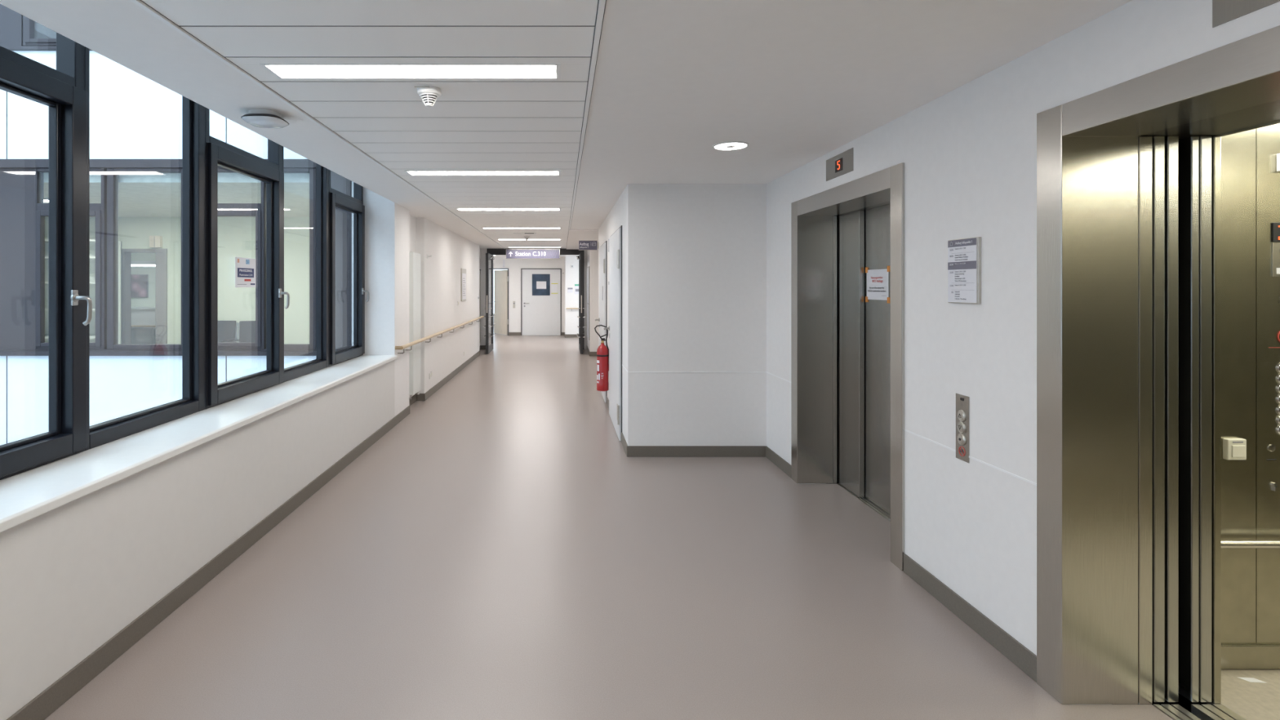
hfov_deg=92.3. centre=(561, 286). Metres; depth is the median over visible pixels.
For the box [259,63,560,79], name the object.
ceiling light
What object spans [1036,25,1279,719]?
entrance
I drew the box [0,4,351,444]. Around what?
wall
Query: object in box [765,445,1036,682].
baseboard
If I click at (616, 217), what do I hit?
wall
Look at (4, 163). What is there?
trim
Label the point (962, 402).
panel
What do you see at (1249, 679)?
paper scrap
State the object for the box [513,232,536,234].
ceiling hatch
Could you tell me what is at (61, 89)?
window
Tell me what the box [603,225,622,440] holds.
door
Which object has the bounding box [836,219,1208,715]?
wall
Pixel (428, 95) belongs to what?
smoke detector
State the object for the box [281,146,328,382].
window
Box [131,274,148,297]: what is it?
wall picture
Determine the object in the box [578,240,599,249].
sign
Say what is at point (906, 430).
trim
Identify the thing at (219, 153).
window
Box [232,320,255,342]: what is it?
chair
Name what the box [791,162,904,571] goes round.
entrance
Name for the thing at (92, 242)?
door frame
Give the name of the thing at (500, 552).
floor
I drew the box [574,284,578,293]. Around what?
sign
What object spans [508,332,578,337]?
baseboard
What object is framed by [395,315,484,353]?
handrail
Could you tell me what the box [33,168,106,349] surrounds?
window
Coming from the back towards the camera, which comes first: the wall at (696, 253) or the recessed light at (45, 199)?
the recessed light at (45, 199)
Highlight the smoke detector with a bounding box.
[414,85,440,106]
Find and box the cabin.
[1178,120,1279,719]
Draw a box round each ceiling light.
[131,261,155,266]
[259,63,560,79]
[404,170,560,175]
[455,208,560,210]
[481,227,560,228]
[497,239,561,239]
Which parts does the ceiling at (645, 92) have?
edge trim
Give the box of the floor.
[44,326,1173,719]
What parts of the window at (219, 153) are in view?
handle, handle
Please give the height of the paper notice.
0.253 m
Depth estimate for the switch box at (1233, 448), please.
2.45 m
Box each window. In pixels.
[0,32,92,479]
[22,15,56,45]
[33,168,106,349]
[84,46,205,450]
[106,168,182,349]
[205,107,289,408]
[217,168,266,349]
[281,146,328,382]
[284,168,315,349]
[328,169,368,366]
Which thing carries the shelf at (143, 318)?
on the floor
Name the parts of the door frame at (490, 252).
pane, pane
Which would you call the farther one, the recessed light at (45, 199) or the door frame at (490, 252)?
the door frame at (490, 252)
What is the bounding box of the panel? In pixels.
[955,393,969,462]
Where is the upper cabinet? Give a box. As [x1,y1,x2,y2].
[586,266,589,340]
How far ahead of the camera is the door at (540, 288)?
19.39 m
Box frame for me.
[461,268,466,301]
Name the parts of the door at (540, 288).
pane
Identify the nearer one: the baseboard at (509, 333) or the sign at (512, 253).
the sign at (512, 253)
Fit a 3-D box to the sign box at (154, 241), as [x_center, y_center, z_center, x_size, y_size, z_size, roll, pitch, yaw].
[-6.950,-0.770,10.459,0.180,0.200,0.083,0,0,0]
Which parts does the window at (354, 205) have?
handle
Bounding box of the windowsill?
[0,355,397,533]
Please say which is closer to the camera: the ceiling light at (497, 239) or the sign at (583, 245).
the sign at (583, 245)
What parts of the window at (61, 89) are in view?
handle, handle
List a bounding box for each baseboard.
[6,345,485,719]
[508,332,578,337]
[586,346,627,455]
[626,445,765,457]
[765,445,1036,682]
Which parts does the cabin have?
cabin door panel, cabin door panel, kick plate, cabin handrail, rating plate, display glass, notice plate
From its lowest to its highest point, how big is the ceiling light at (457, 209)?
0.104 m
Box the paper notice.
[865,266,889,302]
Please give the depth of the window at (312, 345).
6.90 m
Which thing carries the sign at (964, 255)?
attached to the wall at (968, 153)
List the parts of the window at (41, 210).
sash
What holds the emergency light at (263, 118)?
attached to the ceiling at (645, 92)
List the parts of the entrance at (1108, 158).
door panel, door panel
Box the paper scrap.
[1236,676,1266,683]
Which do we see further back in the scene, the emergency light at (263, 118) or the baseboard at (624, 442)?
the baseboard at (624, 442)
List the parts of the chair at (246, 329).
leg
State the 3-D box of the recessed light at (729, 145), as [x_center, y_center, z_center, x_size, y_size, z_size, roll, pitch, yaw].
[1.124,-0.931,4.050,0.236,0.012,0.236,0,0,0]
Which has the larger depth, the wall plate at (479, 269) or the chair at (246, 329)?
the wall plate at (479, 269)
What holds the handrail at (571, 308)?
attached to the wall at (570, 321)
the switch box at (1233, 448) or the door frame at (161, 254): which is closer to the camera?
the switch box at (1233, 448)
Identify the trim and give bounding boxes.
[0,45,337,355]
[622,364,1036,485]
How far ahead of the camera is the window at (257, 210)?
6.90 m
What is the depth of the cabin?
2.46 m
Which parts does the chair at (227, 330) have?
armrest, leg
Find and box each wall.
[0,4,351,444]
[0,181,486,719]
[34,21,56,38]
[44,217,309,343]
[493,256,578,333]
[583,186,626,442]
[626,183,766,445]
[766,0,1279,655]
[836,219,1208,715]
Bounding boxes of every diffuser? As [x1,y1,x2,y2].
[408,171,558,173]
[458,208,559,209]
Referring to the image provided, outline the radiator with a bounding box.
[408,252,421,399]
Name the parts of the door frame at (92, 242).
shelf, shelf, shelf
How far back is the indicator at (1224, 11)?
1.70 m
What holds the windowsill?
on the wall at (74, 575)
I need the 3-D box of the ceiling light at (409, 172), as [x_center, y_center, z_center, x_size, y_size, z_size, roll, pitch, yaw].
[-0.636,-0.986,5.026,1.268,0.104,0.180,0,0,0]
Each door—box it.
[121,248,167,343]
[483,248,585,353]
[493,268,508,335]
[520,268,561,335]
[594,240,607,403]
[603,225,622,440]
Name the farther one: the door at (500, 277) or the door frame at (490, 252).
the door at (500, 277)
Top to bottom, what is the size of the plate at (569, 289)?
0.150 m
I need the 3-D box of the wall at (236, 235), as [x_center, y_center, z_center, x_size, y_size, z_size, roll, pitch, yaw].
[-6.910,0.075,10.060,9.580,2.950,6.080,0,0,0]
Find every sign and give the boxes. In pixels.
[506,248,559,258]
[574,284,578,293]
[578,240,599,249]
[947,236,981,303]
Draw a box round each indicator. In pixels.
[826,147,853,181]
[1212,0,1279,27]
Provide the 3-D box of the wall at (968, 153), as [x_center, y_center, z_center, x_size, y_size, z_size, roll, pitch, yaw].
[2.000,0.150,0.780,0.260,3.200,9.560,0,0,0]
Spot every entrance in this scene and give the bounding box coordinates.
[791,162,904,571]
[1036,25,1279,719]
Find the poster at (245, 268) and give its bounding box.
[235,257,255,287]
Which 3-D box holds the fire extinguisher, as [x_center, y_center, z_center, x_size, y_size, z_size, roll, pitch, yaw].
[0.526,0.895,7.715,0.168,0.833,0.160,0,0,36]
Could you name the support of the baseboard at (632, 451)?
attached to the wall at (696, 253)
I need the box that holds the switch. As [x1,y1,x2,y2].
[1267,444,1275,451]
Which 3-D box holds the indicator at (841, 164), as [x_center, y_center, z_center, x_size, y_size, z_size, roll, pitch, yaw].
[1.866,-0.817,4.103,0.008,0.149,0.400,0,0,0]
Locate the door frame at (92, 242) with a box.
[44,239,121,343]
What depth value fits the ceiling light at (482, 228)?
9.82 m
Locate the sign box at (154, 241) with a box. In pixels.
[149,235,162,247]
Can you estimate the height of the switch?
0.028 m
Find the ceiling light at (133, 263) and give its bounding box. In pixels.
[131,261,155,266]
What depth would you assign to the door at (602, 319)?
8.33 m
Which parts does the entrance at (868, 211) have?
door panel, door panel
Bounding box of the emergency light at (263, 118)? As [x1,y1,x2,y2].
[240,109,288,128]
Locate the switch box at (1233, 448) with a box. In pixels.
[1222,438,1246,459]
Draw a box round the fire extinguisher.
[594,324,608,391]
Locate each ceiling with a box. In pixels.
[0,0,1132,257]
[43,173,309,217]
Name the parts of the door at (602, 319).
frame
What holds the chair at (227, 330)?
on the floor
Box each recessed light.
[43,197,48,202]
[712,141,749,150]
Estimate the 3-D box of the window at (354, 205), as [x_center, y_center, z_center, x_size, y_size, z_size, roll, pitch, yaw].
[-2.208,-0.334,6.307,0.184,2.193,0.994,0,0,0]
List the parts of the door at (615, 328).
frame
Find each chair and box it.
[217,320,238,342]
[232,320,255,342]
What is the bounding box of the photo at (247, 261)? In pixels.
[245,259,249,264]
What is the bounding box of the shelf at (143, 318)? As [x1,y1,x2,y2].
[131,306,155,343]
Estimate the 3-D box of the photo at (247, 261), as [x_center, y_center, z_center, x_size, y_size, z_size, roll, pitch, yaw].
[-2.270,-0.179,4.415,0.001,0.034,0.050,0,0,0]
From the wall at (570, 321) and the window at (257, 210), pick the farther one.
the wall at (570, 321)
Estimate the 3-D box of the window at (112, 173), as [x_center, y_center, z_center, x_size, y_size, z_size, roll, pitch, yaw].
[-4.687,-0.317,6.940,0.912,2.051,0.080,0,0,0]
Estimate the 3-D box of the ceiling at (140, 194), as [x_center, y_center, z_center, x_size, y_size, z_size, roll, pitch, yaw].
[-6.910,-1.475,10.060,9.580,0.550,6.080,0,0,0]
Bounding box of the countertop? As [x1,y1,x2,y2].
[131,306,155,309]
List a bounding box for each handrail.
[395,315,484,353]
[566,307,578,311]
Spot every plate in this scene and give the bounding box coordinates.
[479,269,480,342]
[567,287,573,292]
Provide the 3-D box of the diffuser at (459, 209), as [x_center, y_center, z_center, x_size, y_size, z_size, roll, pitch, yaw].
[-0.636,-0.946,7.398,1.226,0.008,0.155,0,0,0]
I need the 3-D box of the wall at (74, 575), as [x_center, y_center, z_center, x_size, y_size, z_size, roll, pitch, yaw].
[-2.565,0.150,7.650,1.470,3.200,23.500,0,0,0]
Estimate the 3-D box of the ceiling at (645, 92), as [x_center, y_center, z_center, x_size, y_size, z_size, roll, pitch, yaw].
[-0.600,-1.194,9.950,7.200,0.552,27.900,0,0,0]
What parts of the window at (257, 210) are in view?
sash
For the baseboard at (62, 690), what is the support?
attached to the wall at (74, 575)
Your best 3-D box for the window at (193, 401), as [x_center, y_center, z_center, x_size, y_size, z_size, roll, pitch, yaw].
[-2.255,-0.334,3.310,0.090,2.193,0.960,0,0,0]
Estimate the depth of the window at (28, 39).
6.89 m
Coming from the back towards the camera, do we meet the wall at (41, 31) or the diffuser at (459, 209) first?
the wall at (41, 31)

